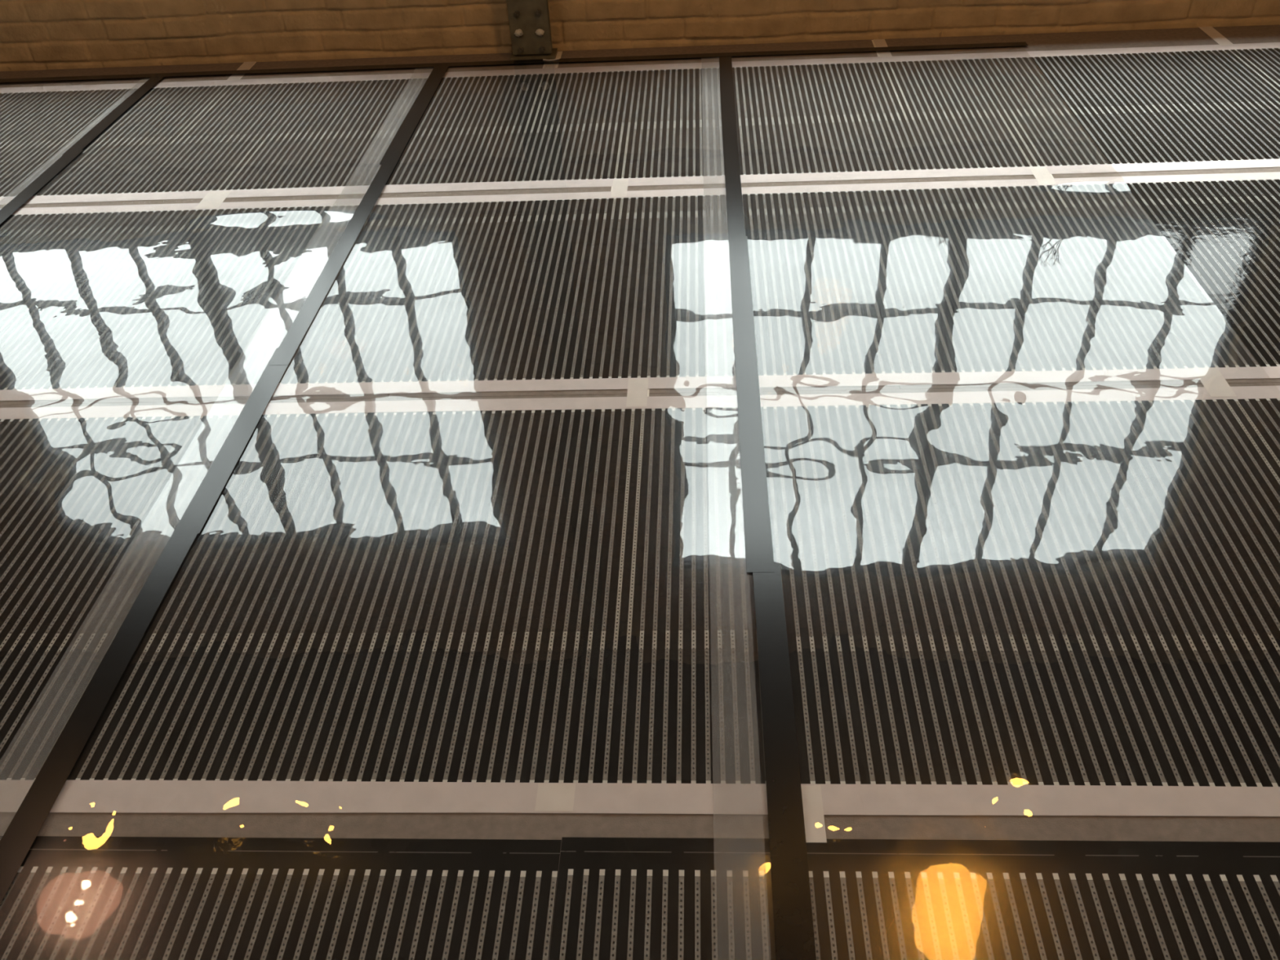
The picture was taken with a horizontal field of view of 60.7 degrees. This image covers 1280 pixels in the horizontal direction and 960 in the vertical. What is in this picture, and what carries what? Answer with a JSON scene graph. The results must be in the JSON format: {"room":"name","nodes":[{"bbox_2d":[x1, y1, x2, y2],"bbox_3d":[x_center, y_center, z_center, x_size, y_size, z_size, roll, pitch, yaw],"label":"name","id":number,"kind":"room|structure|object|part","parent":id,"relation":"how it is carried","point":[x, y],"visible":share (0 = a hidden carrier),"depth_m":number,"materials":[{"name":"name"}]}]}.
{"room":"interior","nodes":[
{"label":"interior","id":0,"kind":"room"},
{"bbox_2d":[0,0,1279,71],"bbox_3d":[-0.272,-3.182,3.462,11.800,3.900,0.146,-1,39,3],"label":"ceiling","id":1,"kind":"structure","parent":0,"point":[35,34],"depth_m":4.45,"materials":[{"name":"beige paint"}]},
{"bbox_3d":[-0.318,0.432,1.911,11.800,0.194,8.415,-1,39,3],"label":"floor","id":2,"kind":"structure","parent":0,"visible":0},
{"bbox_2d":[0,403,92,523],"bbox_3d":[-1.961,0.071,2.329,1.299,0.006,0.774,-1,39,3],"label":"slatted screen","id":3,"kind":"object","parent":2,"relation":"on","point":[78,404],"visible":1,"depth_m":2.47,"materials":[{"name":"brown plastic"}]},
{"bbox_2d":[0,651,106,835],"bbox_3d":[-1.512,0.622,1.604,1.149,0.006,1.007,-1,39,3],"label":"slatted screen","id":4,"kind":"object","parent":2,"relation":"on","point":[6,818],"visible":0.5,"depth_m":1.86,"materials":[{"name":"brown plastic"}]},
{"bbox_2d":[0,230,222,404],"bbox_3d":[-1.928,-0.466,2.998,1.299,0.006,0.941,-1,39,3],"label":"slatted screen","id":5,"kind":"object","parent":2,"relation":"on","point":[58,401],"visible":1,"depth_m":2.99,"materials":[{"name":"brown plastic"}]},
{"bbox_2d":[0,195,1279,235],"bbox_3d":[-0.053,-0.785,3.251,5.000,0.001,0.045,-1,39,3],"label":"horizontal beam","id":6,"kind":"structure","parent":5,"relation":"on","point":[1256,197],"depth_m":3.24,"materials":[{"name":"grey metal"}]},
{"bbox_2d":[0,62,243,142],"bbox_3d":[-2.299,-1.475,4.291,1.299,0.006,0.856,-1,39,3],"label":"slatted screen","id":7,"kind":"object","parent":2,"relation":"on","point":[226,66],"visible":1,"depth_m":4.47,"materials":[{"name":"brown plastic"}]},
{"bbox_2d":[0,141,252,230],"bbox_3d":[-2.005,-0.985,3.655,1.299,0.006,0.724,-1,39,3],"label":"slatted screen","id":8,"kind":"object","parent":2,"relation":"on","point":[188,200],"visible":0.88,"depth_m":3.63,"materials":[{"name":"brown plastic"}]},
{"bbox_2d":[93,223,453,403],"bbox_3d":[-0.925,-0.478,2.938,0.709,0.006,0.941,-1,39,3],"label":"slatted screen","id":9,"kind":"object","parent":2,"relation":"on","point":[371,395],"visible":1,"depth_m":2.86,"materials":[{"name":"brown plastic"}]},
{"bbox_2d":[0,835,561,959],"bbox_3d":[-1.594,0.891,1.266,2.920,0.001,1.098,-1,39,3],"label":"glass pane","id":10,"kind":"object","parent":2,"relation":"on","point":[282,857],"visible":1,"depth_m":1.56,"materials":[{"name":"clear glass"}]},
{"bbox_2d":[0,394,626,633],"bbox_3d":[-0.665,0.054,2.251,1.296,0.006,0.774,-1,39,3],"label":"slatted screen","id":11,"kind":"object","parent":2,"relation":"on","point":[220,507],"visible":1,"depth_m":2.20,"materials":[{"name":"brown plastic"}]},
{"bbox_2d":[0,629,757,651],"bbox_3d":[-0.893,0.292,1.965,2.250,0.001,0.048,-1,39,3],"label":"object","id":12,"kind":"object","parent":11,"relation":"on","point":[19,637],"visible":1,"depth_m":1.94,"materials":[{"name":"grey metal"}]},
{"bbox_2d":[189,53,544,136],"bbox_3d":[-1.009,-1.492,4.213,1.284,0.006,0.856,-1,39,3],"label":"slatted screen","id":13,"kind":"object","parent":2,"relation":"on","point":[494,56],"visible":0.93,"depth_m":4.30,"materials":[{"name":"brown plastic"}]},
{"bbox_2d":[168,62,256,141],"bbox_3d":[-1.650,-1.486,4.250,0.049,0.001,0.867,-1,39,3],"label":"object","id":14,"kind":"object","parent":13,"relation":"on","point":[229,88],"visible":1,"depth_m":4.16,"materials":[{"name":"grey metal"}]},
{"bbox_2d":[226,61,256,80],"bbox_3d":[-1.640,-1.684,4.495,0.050,0.001,0.237,-1,39,3],"label":"tape patch","id":15,"kind":"object","parent":14,"relation":"on","point":[246,65],"visible":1,"depth_m":4.51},
{"bbox_2d":[506,0,557,60],"bbox_3d":[-0.521,-3.169,3.306,0.184,3.698,0.124,-1,39,3],"label":"steel post","id":16,"kind":"object","parent":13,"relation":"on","point":[529,21],"visible":1,"depth_m":4.35,"materials":[{"name":"black metal"}]},
{"bbox_3d":[-0.433,-1.737,4.461,0.184,0.014,0.106,-1,39,3],"label":"plate","id":17,"kind":"part","parent":16,"relation":"part of","materials":[{"name":"brown paint"}]},
{"bbox_2d":[0,648,768,959],"bbox_3d":[-0.369,0.607,1.535,1.139,0.006,1.007,-1,39,3],"label":"slatted screen","id":18,"kind":"object","parent":2,"relation":"on","point":[535,826],"visible":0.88,"depth_m":1.64,"materials":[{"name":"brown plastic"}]},
{"bbox_2d":[204,129,616,225],"bbox_3d":[-0.708,-1.002,3.577,1.299,0.006,0.724,-1,39,3],"label":"slatted screen","id":19,"kind":"object","parent":2,"relation":"on","point":[579,189],"visible":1,"depth_m":3.54,"materials":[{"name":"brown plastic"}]},
{"bbox_2d":[187,137,267,228],"bbox_3d":[-1.353,-0.994,3.611,0.052,0.001,0.730,-1,39,3],"label":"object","id":20,"kind":"object","parent":19,"relation":"on","point":[260,138],"visible":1,"depth_m":3.65,"materials":[{"name":"grey metal"}]},
{"bbox_2d":[0,398,1279,786],"bbox_3d":[-0.361,0.158,2.091,6.500,0.001,1.085,-1,39,3],"label":"glass pane","id":21,"kind":"object","parent":2,"relation":"on","point":[671,777],"visible":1,"depth_m":2.00,"materials":[{"name":"clear glass"}]},
{"bbox_2d":[0,779,1279,803],"bbox_3d":[-0.182,0.480,1.673,3.700,0.001,0.042,-1,39,3],"label":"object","id":22,"kind":"structure","parent":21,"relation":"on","point":[9,788],"depth_m":1.67,"materials":[{"name":"grey metal"}]},
{"bbox_2d":[534,783,575,811],"bbox_3d":[-0.129,0.483,1.664,0.058,0.001,0.050,-1,39,3],"label":"tape patch","id":23,"kind":"object","parent":22,"relation":"on","point":[550,797],"visible":1,"depth_m":1.66,"materials":[{"name":"beige paper"}]},
{"bbox_2d":[0,798,1279,816],"bbox_3d":[-0.183,0.495,1.654,3.700,0.001,0.029,-1,39,3],"label":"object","id":24,"kind":"structure","parent":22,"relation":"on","point":[6,805],"depth_m":1.64,"materials":[{"name":"grey metal"}]},
{"bbox_2d":[800,785,826,842],"bbox_3d":[0.250,0.495,1.621,0.044,0.001,0.098,-1,39,3],"label":"tape patch","id":25,"kind":"object","parent":22,"relation":"on","point":[812,804],"visible":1,"depth_m":1.62,"materials":[{"name":"beige paper"}]},
{"bbox_2d":[0,385,1279,419],"bbox_3d":[-0.141,-0.174,2.489,4.700,0.001,0.052,-1,39,3],"label":"horizontal beam","id":26,"kind":"structure","parent":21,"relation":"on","point":[1241,392],"depth_m":2.48,"materials":[{"name":"grey metal"}]},
{"bbox_2d":[0,179,1279,390],"bbox_3d":[-0.167,-0.552,2.966,6.800,0.001,1.087,-1,39,3],"label":"glass pane","id":27,"kind":"object","parent":2,"relation":"on","point":[1039,329],"visible":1,"depth_m":2.90,"materials":[{"name":"clear glass"}]},
{"bbox_2d":[0,366,1279,400],"bbox_3d":[-0.138,-0.223,2.550,4.900,0.001,0.053,-1,39,3],"label":"horizontal beam","id":28,"kind":"structure","parent":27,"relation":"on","point":[1251,372],"depth_m":2.54,"materials":[{"name":"plastic"}]},
{"bbox_2d":[626,377,648,406],"bbox_3d":[-0.006,-0.202,2.514,0.047,0.001,0.117,-1,39,3],"label":"tape patch","id":29,"kind":"object","parent":28,"relation":"on","point":[637,388],"visible":1,"depth_m":2.51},
{"bbox_2d":[1192,367,1236,396],"bbox_3d":[1.280,-0.219,2.437,0.055,0.001,0.117,-1,39,3],"label":"tape patch","id":30,"kind":"object","parent":28,"relation":"on","point":[1211,379],"visible":1,"depth_m":2.44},
{"bbox_2d":[0,172,1279,214],"bbox_3d":[-0.147,-0.880,3.375,5.600,0.001,0.055,-1,39,3],"label":"horizontal beam","id":31,"kind":"structure","parent":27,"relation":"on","point":[1255,175],"depth_m":3.36,"materials":[{"name":"plastic"}]},
{"bbox_2d":[195,190,231,208],"bbox_3d":[-1.361,-0.895,3.486,0.075,0.001,0.130,-1,39,3],"label":"tape patch","id":32,"kind":"object","parent":31,"relation":"on","point":[213,199],"visible":1,"depth_m":3.48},
{"bbox_3d":[0.788,-0.402,2.691,1.250,0.008,4.160,-1,39,3],"label":"plastic sheet","id":33,"kind":"object","parent":27,"relation":"on","visible":0},
{"bbox_2d":[719,56,746,241],"bbox_3d":[0.304,-1.175,3.698,0.051,0.001,1.620,-1,39,3],"label":"window mullion","id":34,"kind":"object","parent":33,"relation":"on","point":[735,220],"visible":1,"depth_m":3.56,"materials":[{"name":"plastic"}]},
{"bbox_2d":[728,235,774,572],"bbox_3d":[0.249,-0.259,2.553,0.054,0.001,1.375,-1,39,3],"label":"window mullion","id":35,"kind":"object","parent":33,"relation":"on","point":[759,556],"visible":1,"depth_m":2.39,"materials":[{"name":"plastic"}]},
{"bbox_2d":[752,563,816,959],"bbox_3d":[0.214,0.499,1.607,0.054,0.001,1.100,-1,39,3],"label":"window mullion","id":36,"kind":"object","parent":33,"relation":"on","point":[794,938],"visible":1,"depth_m":1.66,"materials":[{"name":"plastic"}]},
{"bbox_3d":[-0.358,-0.386,2.761,1.250,0.006,4.160,-1,39,3],"label":"plastic sheet","id":37,"kind":"object","parent":27,"relation":"on","visible":0},
{"bbox_2d":[0,522,197,903],"bbox_3d":[-0.931,0.469,1.730,0.054,0.001,1.240,-1,39,3],"label":"window mullion","id":38,"kind":"object","parent":37,"relation":"on","point":[17,840],"visible":1,"depth_m":1.82,"materials":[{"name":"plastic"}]},
{"bbox_2d":[172,347,288,533],"bbox_3d":[-0.894,-0.111,2.456,0.056,0.001,0.700,-1,39,3],"label":"window mullion","id":39,"kind":"object","parent":37,"relation":"on","point":[195,516],"visible":1,"depth_m":2.39,"materials":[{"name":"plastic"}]},
{"bbox_2d":[269,157,399,364],"bbox_3d":[-0.856,-0.680,3.165,0.051,0.001,1.280,-1,39,3],"label":"window mullion","id":40,"kind":"object","parent":37,"relation":"on","point":[294,336],"visible":1,"depth_m":3.05,"materials":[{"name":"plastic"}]},
{"bbox_2d":[379,64,449,164],"bbox_3d":[-0.818,-1.361,4.016,0.060,0.001,1.000,-1,39,3],"label":"window mullion","id":41,"kind":"object","parent":37,"relation":"on","point":[402,135],"visible":1,"depth_m":3.98,"materials":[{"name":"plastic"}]},
{"bbox_2d":[0,48,1279,196],"bbox_3d":[-0.123,-1.270,3.862,7.200,0.001,1.122,-1,39,3],"label":"glass pane","id":42,"kind":"object","parent":2,"relation":"on","point":[684,98],"visible":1,"depth_m":3.82,"materials":[{"name":"clear glass"}]},
{"bbox_2d":[0,159,1279,204],"bbox_3d":[-0.193,-0.936,3.448,5.900,0.001,0.065,-1,39,3],"label":"horizontal beam","id":43,"kind":"structure","parent":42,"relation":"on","point":[1255,162],"depth_m":3.43,"materials":[{"name":"plastic"}]},
{"bbox_2d":[1029,166,1056,184],"bbox_3d":[1.227,-0.928,3.329,0.050,0.001,0.132,-1,39,3],"label":"tape patch","id":44,"kind":"object","parent":43,"relation":"on","point":[1042,174],"visible":1,"depth_m":3.33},
{"bbox_2d":[0,42,1279,93],"bbox_3d":[-0.151,-1.616,4.297,6.300,0.001,0.071,-1,39,3],"label":"horizontal beam","id":45,"kind":"structure","parent":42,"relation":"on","point":[1265,45],"depth_m":4.29,"materials":[{"name":"plastic"}]},
{"bbox_3d":[-2.656,-0.354,2.901,1.235,0.003,4.160,-1,39,3],"label":"plastic sheet","id":46,"kind":"object","parent":42,"relation":"on","visible":0},
{"bbox_2d":[0,41,1028,82],"bbox_3d":[-0.840,-1.675,4.410,4.713,0.001,0.049,-1,39,3],"label":"horizontal beam","id":47,"kind":"structure","parent":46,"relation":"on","point":[1019,43],"depth_m":4.39,"materials":[{"name":"plastic"}]},
{"bbox_3d":[-1.492,-0.371,2.829,1.243,0.009,4.160,-1,39,3],"label":"plastic sheet","id":48,"kind":"object","parent":42,"relation":"on","visible":0},
{"bbox_2d":[0,150,83,224],"bbox_3d":[-2.018,-0.771,3.368,0.058,0.001,1.260,-1,39,3],"label":"window mullion","id":49,"kind":"object","parent":48,"relation":"on","point":[17,202],"visible":1,"depth_m":3.63,"materials":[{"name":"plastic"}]},
{"bbox_2d":[62,76,164,155],"bbox_3d":[-1.985,-1.399,4.152,0.054,0.001,0.830,-1,39,3],"label":"window mullion","id":50,"kind":"object","parent":48,"relation":"on","point":[128,102],"visible":1,"depth_m":4.13,"materials":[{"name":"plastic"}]},
{"bbox_2d":[387,212,899,398],"bbox_3d":[0.019,-0.491,2.881,1.179,0.006,0.941,-1,39,3],"label":"slatted screen","id":51,"kind":"object","parent":2,"relation":"on","point":[587,392],"visible":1,"depth_m":2.80,"materials":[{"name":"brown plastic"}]},
{"bbox_2d":[540,39,897,124],"bbox_3d":[0.289,-1.508,4.135,1.314,0.006,0.856,-1,39,3],"label":"slatted screen","id":52,"kind":"object","parent":2,"relation":"on","point":[851,43],"visible":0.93,"depth_m":4.22,"materials":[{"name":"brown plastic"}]},
{"bbox_2d":[524,51,562,129],"bbox_3d":[-0.366,-1.498,4.168,0.061,0.001,0.855,-1,39,3],"label":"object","id":53,"kind":"object","parent":52,"relation":"on","point":[559,53],"visible":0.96,"depth_m":4.12,"materials":[{"name":"grey metal"}]},
{"bbox_2d":[544,64,555,69],"bbox_3d":[-0.358,-1.644,4.348,0.042,0.001,0.048,-1,39,3],"label":"tape patch","id":54,"kind":"object","parent":53,"relation":"on","point":[551,66],"visible":1,"depth_m":4.35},
{"bbox_2d":[871,40,913,116],"bbox_3d":[0.944,-1.515,4.089,0.050,0.001,0.855,-1,39,3],"label":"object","id":55,"kind":"object","parent":52,"relation":"on","point":[873,42],"visible":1,"depth_m":3.99,"materials":[{"name":"grey metal"}]},
{"bbox_2d":[873,39,892,57],"bbox_3d":[0.963,-1.713,4.334,0.046,0.001,0.225,-1,39,3],"label":"tape patch","id":56,"kind":"object","parent":55,"relation":"on","point":[878,42],"visible":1,"depth_m":4.35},
{"bbox_2d":[626,117,1048,213],"bbox_3d":[0.590,-1.018,3.499,1.299,0.006,0.724,-1,39,3],"label":"slatted screen","id":57,"kind":"object","parent":2,"relation":"on","point":[1014,176],"visible":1,"depth_m":3.48,"materials":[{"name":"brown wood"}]},
{"bbox_2d":[610,125,630,217],"bbox_3d":[-0.059,-1.011,3.534,0.052,0.001,0.730,-1,39,3],"label":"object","id":58,"kind":"object","parent":57,"relation":"on","point":[622,126],"visible":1,"depth_m":3.57,"materials":[{"name":"grey metal"}]},
{"bbox_2d":[610,178,628,196],"bbox_3d":[-0.063,-0.911,3.407,0.048,0.001,0.132,-1,39,3],"label":"tape patch","id":59,"kind":"object","parent":58,"relation":"on","point":[620,186],"visible":1,"depth_m":3.41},
{"bbox_2d":[548,836,1279,959],"bbox_3d":[1.151,0.855,1.103,2.580,0.001,1.102,-1,39,3],"label":"glass pane","id":60,"kind":"object","parent":2,"relation":"on","point":[900,860],"visible":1,"depth_m":1.51,"materials":[{"name":"clear glass"}]},
{"bbox_2d":[640,383,1279,636],"bbox_3d":[0.626,0.037,2.173,1.289,0.006,0.774,-1,39,3],"label":"slatted screen","id":61,"kind":"object","parent":2,"relation":"on","point":[1101,387],"visible":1,"depth_m":2.13,"materials":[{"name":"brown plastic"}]},
{"bbox_2d":[613,389,649,646],"bbox_3d":[-0.017,0.040,2.213,0.047,0.001,0.800,-1,39,3],"label":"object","id":62,"kind":"object","parent":61,"relation":"on","point":[642,411],"visible":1,"depth_m":2.13,"materials":[{"name":"grey metal"}]},
{"bbox_2d":[797,650,1279,959],"bbox_3d":[0.769,0.592,1.467,1.139,0.006,1.007,-1,39,3],"label":"slatted screen","id":63,"kind":"object","parent":2,"relation":"on","point":[1046,828],"visible":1,"depth_m":1.60,"materials":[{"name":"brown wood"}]},
{"bbox_2d":[743,634,1279,652],"bbox_3d":[0.928,0.275,1.848,1.500,0.001,0.038,-1,39,3],"label":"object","id":64,"kind":"object","parent":63,"relation":"on","point":[1215,637],"visible":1,"depth_m":1.86,"materials":[{"name":"grey metal"}]},
{"bbox_2d":[858,201,1279,389],"bbox_3d":[1.256,-0.506,2.807,1.299,0.006,0.941,-1,39,3],"label":"slatted screen","id":65,"kind":"object","parent":2,"relation":"on","point":[1264,380],"visible":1,"depth_m":2.77,"materials":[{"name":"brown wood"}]},
{"bbox_2d":[884,27,1279,112],"bbox_3d":[1.591,-1.525,4.057,1.294,0.006,0.856,-1,39,3],"label":"slatted screen","id":66,"kind":"object","parent":2,"relation":"on","point":[1185,36],"visible":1,"depth_m":4.21,"materials":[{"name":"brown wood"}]},
{"bbox_2d":[1016,108,1279,200],"bbox_3d":[1.888,-1.035,3.421,1.299,0.006,0.724,-1,39,3],"label":"slatted screen","id":67,"kind":"object","parent":2,"relation":"on","point":[1253,170],"visible":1,"depth_m":3.43,"materials":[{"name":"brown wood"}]},
{"bbox_2d":[0,101,1279,149],"bbox_3d":[-0.274,-1.236,3.832,6.100,0.001,0.075,-1,39,3],"label":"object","id":68,"kind":"object","parent":67,"relation":"on","point":[1257,103],"visible":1,"depth_m":3.81,"materials":[{"name":"grey metal"}]},
{"bbox_2d":[999,112,1066,204],"bbox_3d":[1.239,-1.028,3.456,0.052,0.001,0.730,-1,39,3],"label":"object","id":69,"kind":"object","parent":67,"relation":"on","point":[1000,114],"visible":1,"depth_m":3.50,"materials":[{"name":"grey metal"}]},
{"bbox_2d":[1213,24,1279,80],"bbox_3d":[2.886,-1.542,3.979,1.299,0.006,0.856,-1,39,3],"label":"slatted screen","id":70,"kind":"object","parent":2,"relation":"on","point":[1252,33],"visible":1,"depth_m":4.25,"materials":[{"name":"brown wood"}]},
{"bbox_2d":[1229,50,1279,93],"bbox_3d":[2.237,-1.536,4.016,0.047,0.001,0.867,-1,39,3],"label":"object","id":71,"kind":"object","parent":70,"relation":"on","point":[1235,55],"visible":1,"depth_m":3.95,"materials":[{"name":"grey metal"}]},
{"bbox_2d":[1198,26,1233,45],"bbox_3d":[2.246,-1.734,4.261,0.052,0.001,0.237,-1,39,3],"label":"tape patch","id":72,"kind":"object","parent":71,"relation":"on","point":[1210,31],"visible":1,"depth_m":4.26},
{"bbox_2d":[1228,382,1279,449],"bbox_3d":[1.919,0.021,2.095,1.299,0.006,0.774,-1,39,3],"label":"slatted screen","id":73,"kind":"object","parent":2,"relation":"on","point":[1270,402],"visible":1,"depth_m":2.36,"materials":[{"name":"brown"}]},
{"bbox_2d":[1224,400,1279,484],"bbox_3d":[1.271,0.024,2.136,0.047,0.001,0.800,-1,39,3],"label":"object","id":74,"kind":"object","parent":73,"relation":"on","point":[1237,402],"visible":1,"depth_m":2.28,"materials":[{"name":"grey metal"}]}
]}

